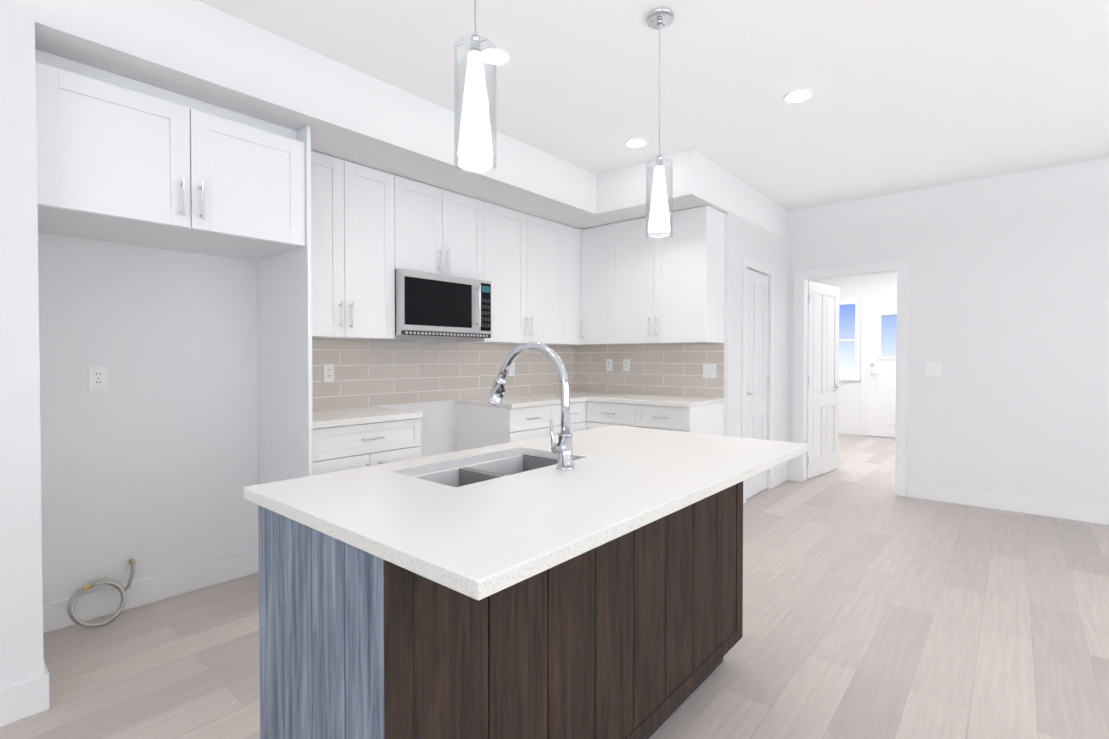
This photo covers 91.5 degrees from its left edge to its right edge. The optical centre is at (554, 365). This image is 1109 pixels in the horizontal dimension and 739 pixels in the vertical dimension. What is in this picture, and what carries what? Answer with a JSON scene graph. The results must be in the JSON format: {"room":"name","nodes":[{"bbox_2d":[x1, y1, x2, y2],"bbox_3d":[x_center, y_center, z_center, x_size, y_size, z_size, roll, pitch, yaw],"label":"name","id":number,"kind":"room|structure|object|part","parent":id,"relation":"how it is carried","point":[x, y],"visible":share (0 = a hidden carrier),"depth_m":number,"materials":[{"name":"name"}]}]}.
{"room":"kitchen","nodes":[
{"label":"kitchen","id":0,"kind":"room"},
{"bbox_2d":[0,434,1108,738],"bbox_3d":[2.184,1.244,2.488,7.020,0.060,13.250,1,1,40],"label":"floor","id":1,"kind":"structure","parent":0,"point":[876,606],"depth_m":2.39,"materials":[{"name":"wood"}]},
{"bbox_2d":[67,559,135,626],"bbox_3d":[-2.136,1.086,2.562,0.138,0.240,0.262,1,1,40],"label":"hose","id":2,"kind":"object","parent":1,"relation":"on","point":[119,587],"visible":1,"depth_m":2.55,"materials":[{"name":"braided steel"},{"name":"plastic"},{"name":"brass"}]},
{"bbox_2d":[313,419,420,474],"bbox_3d":[-1.261,0.761,3.232,0.600,0.885,0.677,1,1,40],"label":"base cabinet","id":3,"kind":"object","parent":1,"relation":"on","point":[335,449],"depth_m":3.01,"materials":[{"name":"white wood"}]},
{"bbox_2d":[312,407,422,430],"bbox_3d":[-1.253,0.301,3.219,0.620,0.035,0.677,1,1,40],"label":"countertop","id":4,"kind":"structure","parent":3,"relation":"on","point":[331,416],"depth_m":3.12,"materials":[{"name":"white stone"}]},
{"bbox_2d":[244,453,742,738],"bbox_3d":[0.006,0.779,1.792,0.615,0.890,1.645,1,1,40],"label":"kitchen island","id":5,"kind":"object","parent":1,"relation":"on","point":[565,583],"depth_m":1.26,"materials":[{"name":"brown wood"}]},
{"bbox_2d":[244,425,807,604],"bbox_3d":[0.090,0.322,1.722,0.894,0.035,1.672,1,1,40],"label":"island countertop","id":6,"kind":"structure","parent":5,"relation":"on","point":[477,541],"depth_m":1.26,"materials":[{"name":"white stone"}]},
{"bbox_2d":[488,341,579,468],"bbox_3d":[-0.096,0.115,1.686,0.356,0.380,0.099,1,1,40],"label":"faucet","id":7,"kind":"object","parent":6,"relation":"on","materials":[{"name":"silver metal"}]},
{"bbox_3d":[0.021,0.729,1.778,0.576,0.790,1.645,1,1,40],"label":"panel","id":8,"kind":"part","parent":5,"relation":"part of","materials":[{"name":"brown wood"}]},
{"bbox_2d":[456,403,547,450],"bbox_3d":[-0.381,0.746,4.263,0.600,0.885,0.514,1,1,40],"label":"base cabinet","id":9,"kind":"object","parent":1,"relation":"on","point":[478,425],"depth_m":4.05,"materials":[{"name":"white wood"}]},
{"bbox_2d":[456,391,627,410],"bbox_3d":[-0.051,0.281,4.629,0.620,0.035,1.508,1,1,40],"label":"countertop","id":10,"kind":"structure","parent":9,"relation":"on","point":[545,397],"depth_m":4.37,"materials":[{"name":"white stone"}]},
{"bbox_2d":[548,399,587,435],"bbox_3d":[-0.096,0.742,4.552,0.659,0.885,0.533,1,1,40],"label":"base cabinet","id":11,"kind":"object","parent":1,"relation":"on","point":[578,407],"depth_m":4.42,"materials":[{"name":"white wood"}]},
{"bbox_2d":[588,399,643,428],"bbox_3d":[0.643,0.741,4.602,0.559,0.885,0.658,1,1,40],"label":"base cabinet","id":12,"kind":"object","parent":1,"relation":"on","point":[601,412],"depth_m":4.38,"materials":[{"name":"white wood"}]},
{"bbox_2d":[644,403,723,435],"bbox_3d":[0.984,0.745,4.349,0.525,0.885,0.600,1,1,40],"label":"base cabinet","id":13,"kind":"object","parent":1,"relation":"on","point":[705,418],"depth_m":4.10,"materials":[{"name":"white wood"}]},
{"bbox_2d":[588,395,723,406],"bbox_3d":[0.825,0.283,4.465,0.926,0.035,0.620,1,1,40],"label":"countertop","id":14,"kind":"structure","parent":13,"relation":"on","point":[644,400],"depth_m":4.27,"materials":[{"name":"white stone"}]},
{"bbox_2d":[0,0,1108,687],"bbox_3d":[0.864,-0.134,0.920,7.020,2.740,9.180,1,1,40],"label":"wall","id":15,"kind":"structure","parent":0,"point":[148,460],"depth_m":3.06,"materials":[{"name":"paint"}]},
{"bbox_2d":[0,666,49,726],"bbox_3d":[-2.926,1.176,0.597,0.019,0.130,3.483,1,1,40],"label":"baseboard","id":16,"kind":"structure","parent":15,"relation":"attached to","point":[24,698],"depth_m":1.87,"materials":[{"name":"paint"}]},
{"bbox_2d":[88,366,107,390],"bbox_3d":[-2.187,0.062,2.590,0.010,0.115,0.070,1,1,40],"label":"outlet","id":17,"kind":"object","parent":15,"relation":"attached to","point":[97,378],"visible":1,"depth_m":2.59,"materials":[{"name":"white plastic"}]},
{"bbox_2d":[43,550,258,632],"bbox_3d":[-2.044,1.145,2.772,0.013,0.130,1.000,1,1,40],"label":"baseboard","id":18,"kind":"structure","parent":15,"relation":"attached to","point":[104,602],"depth_m":2.75,"materials":[{"name":"paint"}]},
{"bbox_2d":[35,49,310,264],"bbox_3d":[-1.815,-0.903,2.550,0.610,0.605,0.998,1,1,40],"label":"upper cabinet","id":19,"kind":"object","parent":15,"relation":"attached to","point":[121,159],"depth_m":2.31,"materials":[{"name":"white wood"}]},
{"bbox_2d":[257,150,406,340],"bbox_3d":[-1.341,-0.692,3.325,0.330,1.048,0.752,1,1,40],"label":"upper cabinet","id":20,"kind":"object","parent":15,"relation":"attached to","point":[329,245],"depth_m":3.18,"materials":[{"name":"white wood"}]},
{"bbox_2d":[407,179,486,280],"bbox_3d":[-0.898,-0.922,3.842,0.330,0.603,0.760,1,1,40],"label":"upper cabinet","id":21,"kind":"object","parent":15,"relation":"attached to","point":[447,230],"depth_m":3.75,"materials":[{"name":"white wood"}]},
{"bbox_2d":[395,269,490,338],"bbox_3d":[-0.847,-0.407,3.806,0.464,0.415,0.754,1,1,40],"label":"microwave","id":22,"kind":"object","parent":21,"relation":"attached to","point":[434,305],"visible":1,"depth_m":3.63,"materials":[{"name":"silver metal"}]},
{"bbox_2d":[456,202,558,344],"bbox_3d":[-0.373,-0.708,4.461,0.330,1.048,1.000,1,1,40],"label":"upper cabinet","id":23,"kind":"object","parent":15,"relation":"attached to","point":[523,249],"depth_m":4.34,"materials":[{"name":"white wood"}]},
{"bbox_2d":[312,339,723,409],"bbox_3d":[-0.165,0.052,3.778,1.546,0.448,2.945,1,1,40],"label":"backsplash","id":24,"kind":"structure","parent":15,"relation":"attached to","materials":[{"name":"tile"}]},
{"bbox_2d":[323,364,333,382],"bbox_3d":[-1.441,0.050,3.452,0.010,0.115,0.070,1,1,40],"label":"outlet","id":25,"kind":"object","parent":24,"relation":"attached to","point":[328,372],"visible":1,"depth_m":3.44,"materials":[{"name":"white plastic"}]},
{"bbox_2d":[509,363,514,375],"bbox_3d":[-0.371,0.032,4.707,0.010,0.115,0.070,1,1,40],"label":"outlet","id":26,"kind":"object","parent":24,"relation":"attached to","point":[512,370],"visible":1,"depth_m":4.71,"materials":[{"name":"white plastic"}]},
{"bbox_2d":[606,359,612,370],"bbox_3d":[0.519,-0.003,5.111,0.070,0.115,0.010,1,1,40],"label":"outlet","id":27,"kind":"object","parent":24,"relation":"attached to","point":[609,364],"visible":1,"depth_m":5.11,"materials":[{"name":"white plastic"}]},
{"bbox_2d":[623,359,629,371],"bbox_3d":[0.663,-0.002,4.988,0.070,0.115,0.010,1,1,40],"label":"outlet","id":28,"kind":"object","parent":24,"relation":"attached to","point":[626,365],"visible":1,"depth_m":4.98,"materials":[{"name":"white plastic"}]},
{"bbox_2d":[703,364,715,377],"bbox_3d":[1.279,0.046,4.463,0.115,0.115,0.012,1,1,40],"label":"switch","id":29,"kind":"object","parent":24,"relation":"attached to","point":[709,370],"visible":1,"depth_m":4.46,"materials":[{"name":"white plastic"}]},
{"bbox_2d":[559,224,586,344],"bbox_3d":[0.043,-0.714,4.894,0.401,1.048,0.339,1,1,40],"label":"upper cabinet","id":30,"kind":"object","parent":15,"relation":"attached to","point":[572,241],"depth_m":4.84,"materials":[{"name":"white wood"}]},
{"bbox_2d":[587,226,598,344],"bbox_3d":[0.487,-0.715,4.929,0.372,1.048,0.330,1,1,40],"label":"upper cabinet","id":31,"kind":"object","parent":15,"relation":"attached to","point":[592,233],"depth_m":4.84,"materials":[{"name":"white wood"}]},
{"bbox_2d":[599,205,724,344],"bbox_3d":[0.895,-0.710,4.581,0.988,1.048,0.330,1,1,40],"label":"upper cabinet","id":32,"kind":"object","parent":15,"relation":"attached to","point":[660,290],"depth_m":4.38,"materials":[{"name":"white wood"}]},
{"bbox_2d":[746,269,768,498],"bbox_3d":[1.819,0.163,4.912,0.151,2.018,0.602,1,1,40],"label":"pantry door","id":33,"kind":"structure","parent":15,"relation":"in","point":[757,345],"depth_m":4.91,"materials":[{"name":"white wood"}]},
{"bbox_2d":[741,256,774,503],"bbox_3d":[1.806,0.122,4.916,0.116,2.115,0.770,1,1,40],"label":"door frame","id":34,"kind":"structure","parent":15,"relation":"attached to","point":[747,263],"depth_m":4.93,"materials":[{"name":"paint"}]},
{"bbox_2d":[773,467,791,487],"bbox_3d":[2.245,1.108,5.364,0.020,0.130,0.450,1,1,40],"label":"baseboard","id":35,"kind":"structure","parent":15,"relation":"attached to","point":[785,474],"depth_m":5.40,"materials":[{"name":"paint"}]},
{"bbox_2d":[807,281,841,478],"bbox_3d":[2.884,0.148,5.764,0.189,2.022,0.786,1,1,40],"label":"hall door","id":36,"kind":"structure","parent":15,"relation":"in","point":[823,385],"depth_m":5.75,"materials":[{"name":"white wood"}]},
{"bbox_2d":[792,257,909,496],"bbox_3d":[2.829,0.103,5.210,1.010,2.145,0.138,1,1,40],"label":"door frame","id":37,"kind":"structure","parent":15,"relation":"attached to","point":[803,276],"depth_m":5.18,"materials":[{"name":"paint"}]},
{"bbox_2d":[926,363,941,375],"bbox_3d":[3.314,0.032,4.723,0.115,0.115,0.012,1,1,40],"label":"light switch","id":38,"kind":"object","parent":15,"relation":"attached to","point":[933,369],"visible":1,"depth_m":4.72,"materials":[{"name":"white plastic"}]},
{"bbox_2d":[907,482,1108,524],"bbox_3d":[4.757,1.134,3.509,4.170,0.130,0.016,1,1,40],"label":"baseboard","id":39,"kind":"structure","parent":15,"relation":"attached to","point":[1042,507],"depth_m":4.39,"materials":[{"name":"paint"}]},
{"bbox_2d":[197,0,1108,210],"bbox_3d":[2.184,-1.566,2.448,7.020,0.080,13.250,1,1,40],"label":"ceiling","id":40,"kind":"structure","parent":0,"point":[910,95],"depth_m":2.86,"materials":[{"name":"paint"}]},
{"bbox_2d":[35,0,728,229],"bbox_3d":[-0.485,-1.379,3.359,1.580,0.320,3.970,1,1,40],"label":"soffit","id":41,"kind":"object","parent":40,"relation":"attached to","point":[198,50],"depth_m":2.75,"materials":[{"name":"paint"}]},
{"bbox_2d":[454,0,496,172],"bbox_3d":[-0.218,-1.032,1.488,0.120,0.959,0.120,1,1,40],"label":"pendant light","id":42,"kind":"object","parent":40,"relation":"hanging from","point":[474,134],"visible":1,"depth_m":1.46,"materials":[{"name":"white glass"}]},
{"bbox_2d":[481,46,510,65],"bbox_3d":[-0.299,-1.523,2.666,0.166,0.008,0.166,1,1,40],"label":"recessed light","id":43,"kind":"object","parent":40,"relation":"in","point":[503,56],"visible":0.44,"depth_m":2.65,"materials":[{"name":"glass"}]},
{"bbox_2d":[624,138,647,147],"bbox_3d":[0.566,-1.539,3.742,0.166,0.008,0.166,1,1,40],"label":"recessed light","id":44,"kind":"object","parent":40,"relation":"in","point":[636,142],"visible":1,"depth_m":3.73,"materials":[{"name":"paint"}]},
{"bbox_2d":[646,8,673,238],"bbox_3d":[0.460,-1.044,2.368,0.120,0.959,0.120,1,1,40],"label":"pendant light","id":45,"kind":"object","parent":40,"relation":"hanging from","point":[658,220],"visible":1,"depth_m":2.35,"materials":[{"name":"white glass"}]},
{"bbox_2d":[783,88,814,102],"bbox_3d":[1.386,-1.529,3.070,0.166,0.008,0.166,1,1,40],"label":"recessed light","id":46,"kind":"object","parent":40,"relation":"in","point":[799,95],"visible":1,"depth_m":3.06,"materials":[{"name":"paint"}]},
{"bbox_2d":[808,272,896,437],"bbox_3d":[5.573,-0.238,8.218,3.480,2.740,0.100,1,1,40],"label":"wall","id":47,"kind":"structure","parent":0,"point":[874,288],"depth_m":8.73,"materials":[{"name":"paint"}]},
{"bbox_2d":[838,426,860,434],"bbox_3d":[4.584,1.057,9.003,0.920,0.130,0.016,1,1,40],"label":"baseboard","id":48,"kind":"structure","parent":47,"relation":"attached to","point":[841,429],"depth_m":8.81,"materials":[{"name":"paint"}]},
{"bbox_2d":[839,299,860,380],"bbox_3d":[4.760,-0.411,8.818,0.420,1.310,0.035,1,1,40],"label":"window","id":49,"kind":"structure","parent":47,"relation":"in","point":[849,340],"depth_m":8.79,"materials":[{"name":"glass"}]},
{"bbox_2d":[861,301,896,437],"bbox_3d":[5.317,0.066,8.307,1.080,2.130,0.098,1,1,40],"label":"exterior door","id":50,"kind":"structure","parent":47,"relation":"in","point":[878,372],"depth_m":8.50,"materials":[{"name":"white wood"}]}
]}

